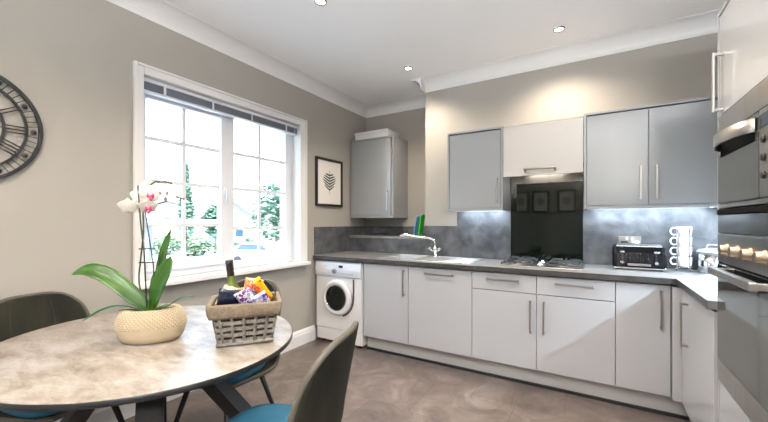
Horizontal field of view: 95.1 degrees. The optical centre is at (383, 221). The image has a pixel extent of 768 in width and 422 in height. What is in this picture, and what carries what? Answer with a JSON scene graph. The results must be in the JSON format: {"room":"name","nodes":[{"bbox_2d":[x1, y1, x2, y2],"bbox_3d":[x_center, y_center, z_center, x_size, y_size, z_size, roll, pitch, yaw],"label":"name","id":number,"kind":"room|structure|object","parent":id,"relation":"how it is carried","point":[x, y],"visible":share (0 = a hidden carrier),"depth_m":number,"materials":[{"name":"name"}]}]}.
{"room":"kitchen","nodes":[
{"label":"kitchen","id":0,"kind":"room"},
{"bbox_2d":[0,0,365,338],"bbox_3d":[-1.791,-0.117,2.534,0.300,2.850,5.700,0,0,31],"label":"wall","id":1,"kind":"structure","parent":0,"point":[60,214],"depth_m":2.21,"materials":[{"name":"paint"}]},
{"bbox_2d":[0,75,43,178],"bbox_3d":[-2.081,-0.497,1.723,0.037,0.610,0.610,0,0,31],"label":"wall clock","id":2,"kind":"object","parent":1,"relation":"attached to","point":[31,158],"visible":1,"depth_m":1.90,"materials":[{"name":"black metal"}]},
{"bbox_2d":[54,325,314,421],"bbox_3d":[-1.920,1.228,2.006,0.022,0.160,4.460,0,0,31],"label":"baseboard","id":3,"kind":"structure","parent":1,"relation":"attached to","point":[303,336],"depth_m":2.36,"materials":[{"name":"white paint"}]},
{"bbox_2d":[133,60,310,289],"bbox_3d":[-1.323,-0.317,3.114,0.245,1.550,1.695,0,0,31],"label":"window","id":4,"kind":"structure","parent":1,"relation":"in","point":[293,227],"depth_m":3.06,"materials":[{"name":"white plastic"}]},
{"bbox_2d":[144,77,296,182],"bbox_3d":[-1.320,-0.710,3.106,0.062,0.616,1.485,0,0,31],"label":"blind","id":5,"kind":"object","parent":4,"relation":"attached to","point":[151,87],"visible":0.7,"depth_m":2.92,"materials":[{"name":"white plastic"}]},
{"bbox_2d":[106,0,368,117],"bbox_3d":[-1.611,-1.482,2.426,0.120,0.120,5.500,0,0,31],"label":"trim","id":6,"kind":"structure","parent":1,"relation":"attached to","point":[161,12],"depth_m":2.98,"materials":[{"name":"white paint"}]},
{"bbox_2d":[315,156,342,206],"bbox_3d":[-0.640,-0.462,4.133,0.025,0.556,0.477,0,0,31],"label":"framed picture","id":7,"kind":"object","parent":1,"relation":"attached to","point":[328,172],"visible":1,"depth_m":4.12,"materials":[{"name":"beige paper"}]},
{"bbox_2d":[323,171,334,193],"bbox_3d":[-0.641,-0.468,4.136,0.001,0.270,0.236,0,0,31],"label":"print","id":8,"kind":"object","parent":7,"relation":"attached to","point":[328,176],"depth_m":4.13,"materials":[{"name":"grey paper"}]},
{"bbox_2d":[314,226,365,254],"bbox_3d":[-0.512,0.211,4.359,0.010,0.311,1.025,0,0,31],"label":"backsplash","id":9,"kind":"structure","parent":1,"relation":"attached to","point":[326,239],"depth_m":4.21,"materials":[{"name":"stone"}]},
{"bbox_2d":[366,107,425,234],"bbox_3d":[0.247,-0.117,4.576,1.090,2.850,0.100,0,0,31],"label":"wall","id":10,"kind":"structure","parent":0,"point":[410,124],"depth_m":4.45,"materials":[{"name":"paint"}]},
{"bbox_2d":[351,135,407,217],"bbox_3d":[-0.069,-0.539,4.467,0.624,0.981,0.409,0,0,31],"label":"upper cabinet","id":11,"kind":"object","parent":10,"relation":"attached to","point":[379,165],"visible":1,"depth_m":4.32,"materials":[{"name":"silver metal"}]},
{"bbox_2d":[354,128,399,139],"bbox_3d":[-0.089,-1.082,4.492,0.494,0.100,0.305,0,0,31],"label":"storage box","id":12,"kind":"object","parent":11,"relation":"on","point":[381,132],"visible":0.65,"depth_m":4.36,"materials":[{"name":"white cardboard"}]},
{"bbox_2d":[366,226,424,235],"bbox_3d":[0.222,0.113,4.525,1.076,0.114,0.010,0,0,31],"label":"backsplash","id":13,"kind":"structure","parent":10,"relation":"attached to","point":[370,230],"depth_m":4.60,"materials":[{"name":"stone"}]},
{"bbox_2d":[366,94,425,117],"bbox_3d":[0.191,-1.482,4.482,1.090,0.120,0.120,0,0,31],"label":"trim","id":14,"kind":"structure","parent":10,"relation":"attached to","point":[419,101],"depth_m":4.52,"materials":[{"name":"white paint"}]},
{"bbox_2d":[125,337,690,421],"bbox_3d":[-0.042,1.358,1.484,3.980,0.100,5.700,0,0,31],"label":"floor","id":15,"kind":"structure","parent":0,"point":[381,387],"depth_m":2.62,"materials":[{"name":"tile"}]},
{"bbox_2d":[0,291,124,421],"bbox_3d":[-1.681,0.851,1.825,0.570,0.920,0.505,0,0,19],"label":"dining chair","id":16,"kind":"object","parent":15,"relation":"on","point":[19,314],"visible":0.3,"depth_m":1.90,"materials":[{"name":"grey fabric"}]},
{"bbox_2d":[0,410,62,417],"bbox_3d":[-1.623,0.846,1.805,0.435,0.066,0.447,0,0,19],"label":"seat cushion","id":17,"kind":"object","parent":16,"relation":"on","point":[3,413],"depth_m":1.58,"materials":[{"name":"blue fabric"}]},
{"bbox_2d":[0,305,292,421],"bbox_3d":[-1.127,0.933,1.716,1.394,0.750,1.247,0,0,31],"label":"dining table","id":18,"kind":"object","parent":15,"relation":"on","point":[78,367],"visible":0.69,"depth_m":1.43,"materials":[{"name":"stone"}]},
{"bbox_2d":[72,178,192,344],"bbox_3d":[-1.163,0.173,1.637,0.518,0.769,0.208,0,0,-23],"label":"potted orchid","id":19,"kind":"object","parent":18,"relation":"on","point":[147,321],"visible":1,"depth_m":1.63,"materials":[{"name":"green plant"}]},
{"bbox_2d":[205,278,281,347],"bbox_3d":[-0.657,0.417,1.673,0.318,0.277,0.241,0,0,-20],"label":"wicker basket","id":20,"kind":"object","parent":18,"relation":"on","point":[245,323],"visible":0.9,"depth_m":1.58,"materials":[{"name":"brown wicker"}]},
{"bbox_2d":[214,285,237,305],"bbox_3d":[-0.714,0.351,1.616,0.128,0.141,0.061,0,0,-29],"label":"snack packet","id":21,"kind":"object","parent":20,"relation":"in","point":[225,286],"visible":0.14,"depth_m":1.59,"materials":[{"name":"plastic"}]},
{"bbox_2d":[216,288,241,304],"bbox_3d":[-0.707,0.369,1.593,0.121,0.152,0.059,0,0,-34],"label":"snack packet","id":22,"kind":"object","parent":20,"relation":"in","point":[225,296],"visible":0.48,"depth_m":1.57,"materials":[{"name":"blue plastic"}]},
{"bbox_2d":[225,259,239,287],"bbox_3d":[-0.713,0.350,1.679,0.092,0.346,0.075,0,0,-42],"label":"wine bottle","id":23,"kind":"object","parent":20,"relation":"in","point":[231,281],"visible":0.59,"depth_m":1.65,"materials":[{"name":"green glass"}]},
{"bbox_2d":[234,287,253,303],"bbox_3d":[-0.625,0.364,1.612,0.054,0.138,0.114,0,0,31],"label":"snack packet","id":24,"kind":"object","parent":20,"relation":"in","point":[244,296],"visible":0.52,"depth_m":1.59,"materials":[{"name":"purple plastic"}]},
{"bbox_2d":[244,277,263,286],"bbox_3d":[-0.656,0.334,1.756,0.111,0.123,0.038,0,0,-17],"label":"snack packet","id":25,"kind":"object","parent":20,"relation":"on","point":[247,279],"visible":0.09,"depth_m":1.74,"materials":[{"name":"orange plastic"}]},
{"bbox_2d":[243,280,270,298],"bbox_3d":[-0.609,0.344,1.686,0.040,0.144,0.154,0,0,31],"label":"snack packet","id":26,"kind":"object","parent":20,"relation":"in","point":[252,283],"visible":0.3,"depth_m":1.65,"materials":[{"name":"orange plastic"}]},
{"bbox_2d":[250,290,269,302],"bbox_3d":[-0.563,0.378,1.630,0.045,0.131,0.120,0,0,31],"label":"snack packet","id":27,"kind":"object","parent":20,"relation":"in","point":[262,296],"visible":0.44,"depth_m":1.61,"materials":[{"name":"plastic"}]},
{"bbox_2d":[253,276,273,300],"bbox_3d":[-0.596,0.338,1.731,0.034,0.155,0.141,0,0,26],"label":"snack packet","id":28,"kind":"object","parent":20,"relation":"in","point":[258,280],"visible":0.52,"depth_m":1.71,"materials":[{"name":"yellow plastic"}]},
{"bbox_2d":[174,279,280,421],"bbox_3d":[-0.945,0.851,2.158,0.505,0.920,0.570,0,0,19],"label":"dining chair","id":29,"kind":"object","parent":15,"relation":"on","point":[260,371],"visible":0.15,"depth_m":2.07,"materials":[{"name":"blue fabric"}]},
{"bbox_2d":[227,363,265,383],"bbox_3d":[-0.965,0.846,2.100,0.447,0.066,0.435,0,0,19],"label":"seat cushion","id":30,"kind":"object","parent":29,"relation":"on","point":[243,378],"depth_m":1.99,"materials":[{"name":"blue fabric"}]},
{"bbox_2d":[227,321,358,421],"bbox_3d":[-0.390,0.851,1.361,0.570,0.920,0.505,0,0,12],"label":"dining chair","id":31,"kind":"object","parent":15,"relation":"on","point":[320,396],"visible":1,"depth_m":1.20,"materials":[{"name":"grey fabric"}]},
{"bbox_2d":[227,404,291,421],"bbox_3d":[-0.450,0.846,1.373,0.435,0.066,0.447,0,0,12],"label":"seat cushion","id":32,"kind":"object","parent":31,"relation":"on","point":[264,412],"depth_m":1.50,"materials":[{"name":"blue fabric"}]},
{"bbox_2d":[315,259,376,347],"bbox_3d":[-0.361,0.865,3.953,0.612,0.886,0.595,0,0,31],"label":"washing machine","id":33,"kind":"object","parent":15,"relation":"on","point":[340,284],"visible":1,"depth_m":3.71,"materials":[{"name":"white painted metal"},{"name":"white plastic"},{"name":"glass"}]},
{"bbox_2d":[364,263,408,343],"bbox_3d":[0.146,0.789,3.673,0.508,0.738,0.593,0,0,31],"label":"base cabinet","id":34,"kind":"object","parent":15,"relation":"on","point":[385,286],"visible":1,"depth_m":3.44,"materials":[{"name":"white laminate"}]},
{"bbox_2d":[349,235,424,254],"bbox_3d":[0.118,0.740,4.352,1.076,1.136,0.387,0,0,31],"label":"ledge","id":35,"kind":"object","parent":15,"relation":"on","point":[361,243],"visible":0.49,"depth_m":4.19,"materials":[{"name":"stone"}]},
{"bbox_2d":[413,216,419,235],"bbox_3d":[0.382,0.051,4.087,0.054,0.238,0.110,0,0,31],"label":"chopping board","id":36,"kind":"object","parent":35,"relation":"on","point":[417,222],"visible":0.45,"depth_m":4.07,"materials":[{"name":"blue plastic"}]},
{"bbox_2d":[418,214,424,235],"bbox_3d":[0.434,0.040,4.056,0.044,0.260,0.110,0,0,31],"label":"chopping board","id":37,"kind":"object","parent":35,"relation":"on","point":[422,217],"visible":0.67,"depth_m":4.04,"materials":[{"name":"green plastic"}]},
{"bbox_2d":[408,266,474,356],"bbox_3d":[0.625,0.789,3.385,0.607,0.738,0.593,0,0,31],"label":"base cabinet","id":38,"kind":"object","parent":15,"relation":"on","point":[439,299],"visible":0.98,"depth_m":3.15,"materials":[{"name":"white laminate"}]},
{"bbox_2d":[313,251,717,309],"bbox_3d":[0.809,0.388,2.893,3.764,0.040,1.403,0,0,31],"label":"countertop","id":39,"kind":"structure","parent":38,"relation":"on","point":[703,287],"depth_m":2.61,"materials":[{"name":"stone"}]},
{"bbox_2d":[400,234,441,256],"bbox_3d":[0.391,0.244,3.715,0.455,0.240,0.079,0,0,18],"label":"mixer tap","id":40,"kind":"object","parent":39,"relation":"on","point":[434,248],"visible":1,"depth_m":3.68,"materials":[{"name":"silver metal"}]},
{"bbox_2d":[433,246,437,256],"bbox_3d":[0.536,0.308,3.679,0.056,0.110,0.056,0,0,31],"label":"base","id":41,"kind":"object","parent":40,"relation":"attached to","point":[435,248],"depth_m":3.66,"materials":[{"name":"silver metal"}]},
{"bbox_2d":[377,254,481,265],"bbox_3d":[0.450,0.439,3.515,0.953,0.158,0.457,0,0,31],"label":"sink","id":42,"kind":"object","parent":39,"relation":"in","point":[461,260],"visible":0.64,"depth_m":3.50,"materials":[{"name":"silver metal"}]},
{"bbox_2d":[499,256,584,270],"bbox_3d":[1.353,0.341,3.005,0.625,0.053,0.455,0,0,31],"label":"gas hob","id":43,"kind":"object","parent":39,"relation":"in","point":[559,263],"visible":1,"depth_m":2.94,"materials":[{"name":"metal"}]},
{"bbox_2d":[612,243,666,271],"bbox_3d":[1.981,0.268,2.744,0.334,0.199,0.225,0,0,31],"label":"toaster","id":44,"kind":"object","parent":39,"relation":"on","point":[643,256],"visible":1,"depth_m":2.67,"materials":[{"name":"black metal"}]},
{"bbox_2d":[674,228,692,271],"bbox_3d":[2.252,0.207,2.642,0.112,0.319,0.134,0,0,42],"label":"stand","id":45,"kind":"object","parent":39,"relation":"on","point":[689,267],"visible":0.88,"depth_m":2.60,"materials":[{"name":"silver metal"}]},
{"bbox_2d":[669,256,691,266],"bbox_3d":[2.233,0.296,2.648,0.135,0.073,0.092,0,0,31],"label":"coffee mug","id":46,"kind":"object","parent":45,"relation":"on","point":[682,261],"visible":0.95,"depth_m":2.61,"materials":[{"name":"white ceramic"}]},
{"bbox_2d":[670,246,691,256],"bbox_3d":[2.233,0.222,2.648,0.135,0.073,0.092,0,0,31],"label":"coffee mug","id":47,"kind":"object","parent":46,"relation":"on","point":[682,251],"visible":0.91,"depth_m":2.61,"materials":[{"name":"white ceramic"}]},
{"bbox_2d":[670,236,691,246],"bbox_3d":[2.233,0.147,2.648,0.135,0.073,0.092,0,0,31],"label":"coffee mug","id":48,"kind":"object","parent":45,"relation":"on","point":[682,241],"visible":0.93,"depth_m":2.61,"materials":[{"name":"white ceramic"}]},
{"bbox_2d":[670,227,691,236],"bbox_3d":[2.233,0.072,2.648,0.135,0.073,0.092,0,0,31],"label":"coffee mug","id":49,"kind":"object","parent":48,"relation":"on","point":[682,231],"visible":0.97,"depth_m":2.61,"materials":[{"name":"white ceramic"}]},
{"bbox_2d":[696,244,717,273],"bbox_3d":[2.373,0.262,2.535,0.182,0.210,0.182,0,0,31],"label":"steel canister","id":50,"kind":"object","parent":39,"relation":"on","point":[706,257],"visible":0.65,"depth_m":2.51,"materials":[{"name":"silver metal"}]},
{"bbox_2d":[472,271,537,369],"bbox_3d":[1.106,0.789,3.096,0.510,0.738,0.593,0,0,31],"label":"base cabinet","id":51,"kind":"object","parent":15,"relation":"on","point":[504,305],"visible":0.96,"depth_m":2.86,"materials":[{"name":"white laminate"}]},
{"bbox_2d":[367,346,688,420],"bbox_3d":[0.918,1.297,2.975,2.550,0.022,0.014,0,0,31],"label":"seal","id":52,"kind":"object","parent":15,"relation":"on","point":[656,411],"visible":0.93,"depth_m":2.76,"materials":[{"name":"black"}]},
{"bbox_2d":[367,336,689,419],"bbox_3d":[0.931,1.234,2.986,2.560,0.148,0.018,0,0,31],"label":"plinth","id":53,"kind":"object","parent":15,"relation":"on","point":[649,400],"visible":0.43,"depth_m":2.79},
{"bbox_2d":[537,275,614,385],"bbox_3d":[1.545,0.789,2.832,0.511,0.738,0.593,0,0,31],"label":"base cabinet","id":54,"kind":"object","parent":15,"relation":"on","point":[576,316],"visible":1,"depth_m":2.60,"materials":[{"name":"white laminate"}]},
{"bbox_2d":[615,281,670,396],"bbox_3d":[1.896,0.789,2.621,0.304,0.738,0.593,0,0,31],"label":"base cabinet","id":55,"kind":"object","parent":15,"relation":"on","point":[642,310],"visible":0.98,"depth_m":2.39,"materials":[{"name":"white laminate"}]},
{"bbox_2d":[680,290,717,421],"bbox_3d":[1.967,0.789,1.800,0.643,0.738,0.712,0,0,31],"label":"base cabinet","id":56,"kind":"object","parent":15,"relation":"on","point":[698,324],"visible":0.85,"depth_m":1.89,"materials":[{"name":"white laminate"}]},
{"bbox_2d":[671,286,681,401],"bbox_3d":[1.911,0.790,2.291,0.057,0.735,0.066,0,0,31],"label":"post","id":57,"kind":"object","parent":56,"relation":"attached to","point":[676,292],"visible":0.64,"depth_m":2.27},
{"bbox_2d":[711,0,767,421],"bbox_3d":[1.628,0.173,1.218,0.634,2.270,0.622,0,0,31],"label":"housing","id":58,"kind":"object","parent":15,"relation":"on","point":[742,55],"visible":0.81,"depth_m":1.41,"materials":[{"name":"white laminate"}]},
{"bbox_2d":[708,205,767,421],"bbox_3d":[1.599,0.333,1.236,0.612,0.778,0.590,0,0,31],"label":"double oven","id":59,"kind":"object","parent":58,"relation":"in","point":[741,271],"visible":1,"depth_m":1.32,"materials":[{"name":"silver metal"}]},
{"bbox_2d":[713,77,767,207],"bbox_3d":[1.599,-0.271,1.236,0.612,0.417,0.592,0,0,31],"label":"microwave oven","id":60,"kind":"object","parent":58,"relation":"in","point":[741,141],"visible":1,"depth_m":1.31,"materials":[{"name":"silver metal"}]},
{"bbox_2d":[165,0,725,104],"bbox_3d":[-0.149,-1.592,1.548,4.230,0.100,5.700,0,0,31],"label":"ceiling","id":61,"kind":"structure","parent":0,"point":[362,49],"depth_m":2.79,"materials":[{"name":"paint"}]},
{"bbox_2d":[314,0,326,5],"bbox_3d":[-0.443,-1.537,2.453,0.088,0.010,0.088,0,0,31],"label":"recessed light","id":62,"kind":"object","parent":61,"relation":"in","point":[318,2],"visible":1,"depth_m":2.46,"materials":[{"name":"silver metal"}]},
{"bbox_2d":[404,66,412,70],"bbox_3d":[0.245,-1.537,3.520,0.088,0.010,0.088,0,0,31],"label":"recessed light","id":63,"kind":"object","parent":61,"relation":"in","point":[408,68],"visible":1,"depth_m":3.51,"materials":[{"name":"silver metal"}]},
{"bbox_2d":[553,26,564,32],"bbox_3d":[1.397,-1.537,2.805,0.088,0.010,0.088,0,0,31],"label":"recessed light","id":64,"kind":"object","parent":61,"relation":"in","point":[559,28],"visible":1,"depth_m":2.80,"materials":[{"name":"silver metal"}]},
{"bbox_2d":[426,33,717,285],"bbox_3d":[1.794,-0.117,3.384,2.790,2.850,0.550,0,0,31],"label":"wall","id":65,"kind":"structure","parent":0,"point":[679,70],"depth_m":3.17,"materials":[{"name":"paint"}]},
{"bbox_2d":[411,78,424,91],"bbox_3d":[0.490,-1.482,4.039,0.120,0.120,0.570,0,0,31],"label":"trim","id":66,"kind":"structure","parent":65,"relation":"attached to","point":[419,82],"depth_m":3.80,"materials":[{"name":"white paint"}]},
{"bbox_2d":[447,126,510,211],"bbox_3d":[0.907,-0.475,3.367,0.514,0.743,0.368,0,0,31],"label":"upper cabinet","id":67,"kind":"object","parent":65,"relation":"attached to","point":[476,181],"visible":0.94,"depth_m":3.23,"materials":[{"name":"grey laminate"}]},
{"bbox_2d":[503,116,583,184],"bbox_3d":[1.394,-0.604,3.074,0.621,0.486,0.392,0,0,31],"label":"extractor hood","id":68,"kind":"object","parent":65,"relation":"attached to","point":[549,151],"visible":0.99,"depth_m":2.95,"materials":[{"name":"cream gloss laminate"},{"name":"brushed steel"}]},
{"bbox_2d":[511,181,582,262],"bbox_3d":[1.482,0.004,3.232,0.605,0.727,0.007,0,0,31],"label":"backsplash","id":69,"kind":"structure","parent":65,"relation":"attached to","point":[547,218],"depth_m":3.22,"materials":[{"name":"black glass"}]},
{"bbox_2d":[421,9,720,92],"bbox_3d":[1.579,-1.482,3.123,2.690,0.120,0.120,0,0,31],"label":"trim","id":70,"kind":"structure","parent":65,"relation":"attached to","point":[705,23],"depth_m":3.05,"materials":[{"name":"white paint"}]},
{"bbox_2d":[425,208,717,269],"bbox_3d":[1.606,0.130,3.170,2.684,0.474,0.010,0,0,31],"label":"backsplash","id":71,"kind":"structure","parent":65,"relation":"attached to","point":[477,234],"depth_m":3.02,"materials":[{"name":"stone"}]},
{"bbox_2d":[618,236,640,242],"bbox_3d":[2.027,0.160,2.903,0.155,0.087,0.012,0,0,31],"label":"wall socket","id":72,"kind":"object","parent":71,"relation":"attached to","point":[629,239],"visible":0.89,"depth_m":2.90,"materials":[{"name":"metal"}]},
{"bbox_2d":[584,95,717,209],"bbox_3d":[2.016,-0.480,2.700,0.829,0.753,0.368,0,0,31],"label":"upper cabinet","id":73,"kind":"object","parent":65,"relation":"attached to","point":[660,155],"visible":0.84,"depth_m":2.56,"materials":[{"name":"grey laminate"}]},
{"label":"outside","id":74,"kind":"structure","parent":0,"visible":0},
{"bbox_2d":[153,241,279,259],"bbox_3d":[-32.196,2.858,66.010,116.810,0.100,200.000,0,0,31],"label":"ground","id":75,"kind":"structure","parent":74,"point":[174,255],"depth_m":30.37,"materials":[{"name":"white"}]},
{"bbox_2d":[153,235,180,254],"bbox_3d":[-18.527,1.967,30.002,3.390,1.717,2.423,0,0,31],"label":"shrub","id":76,"kind":"object","parent":75,"relation":"on","point":[158,243],"visible":0.7,"depth_m":29.70,"materials":[{"name":"green plant"}]},
{"bbox_2d":[146,199,208,240],"bbox_3d":[-32.998,-0.302,57.989,16.900,6.220,10.700,0,0,-3],"label":"house","id":77,"kind":"structure","parent":75,"relation":"on","point":[167,209],"depth_m":53.03,"materials":[{"name":"grey"}]},
{"bbox_2d":[176,163,196,248],"bbox_3d":[-20.804,-1.725,36.982,2.100,9.067,1.891,0,0,-32],"label":"conifer tree","id":78,"kind":"object","parent":75,"relation":"on","point":[189,208],"visible":0.52,"depth_m":36.84,"materials":[{"name":"green plant"}]},
{"bbox_2d":[146,219,237,260],"bbox_3d":[-9.460,1.348,14.485,4.620,2.920,5.080,0,0,5],"label":"carport","id":79,"kind":"object","parent":75,"relation":"on","point":[148,252],"visible":0.26,"depth_m":12.66,"materials":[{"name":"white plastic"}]},
{"bbox_2d":[177,236,211,255],"bbox_3d":[-15.620,2.001,29.000,3.386,1.695,2.364,0,0,31],"label":"shrub","id":80,"kind":"object","parent":75,"relation":"on","point":[195,249],"visible":0.89,"depth_m":28.66,"materials":[{"name":"green plant"}]},
{"bbox_2d":[202,203,216,245],"bbox_3d":[-18.375,0.346,38.556,2.920,4.925,2.824,0,0,-30],"label":"tree","id":81,"kind":"object","parent":75,"relation":"on","point":[211,231],"visible":0.47,"depth_m":37.94,"materials":[{"name":"green plant"}]},
{"bbox_2d":[211,239,234,254],"bbox_3d":[-12.617,2.043,28.019,2.341,1.530,2.220,0,0,31],"label":"shrub","id":82,"kind":"object","parent":75,"relation":"on","point":[214,246],"visible":0.08,"depth_m":27.52,"materials":[{"name":"green plant"}]},
{"bbox_2d":[199,197,279,245],"bbox_3d":[-17.500,-0.102,45.992,7.400,5.820,9.700,0,0,11],"label":"house","id":83,"kind":"structure","parent":75,"relation":"on","point":[243,207],"depth_m":41.36,"materials":[{"name":"grey"}]},
{"bbox_2d":[234,237,256,247],"bbox_3d":[-10.598,1.981,26.962,2.358,1.690,2.227,0,0,31],"label":"shrub","id":84,"kind":"object","parent":75,"relation":"on","point":[247,239],"visible":0.16,"depth_m":27.02,"materials":[{"name":"green plant"}]},
{"bbox_2d":[234,242,279,260],"bbox_3d":[-7.900,2.071,22.996,4.200,1.465,1.760,0,0,14],"label":"parked car","id":85,"kind":"object","parent":75,"relation":"on","point":[243,251],"visible":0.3,"depth_m":22.29,"materials":[{"name":"white paint"}]},
{"bbox_2d":[250,181,279,242],"bbox_3d":[-9.850,-0.501,31.919,4.548,6.618,4.439,0,0,31],"label":"tree","id":86,"kind":"object","parent":75,"relation":"on","point":[266,204],"visible":0.44,"depth_m":31.18,"materials":[{"name":"green plant"}]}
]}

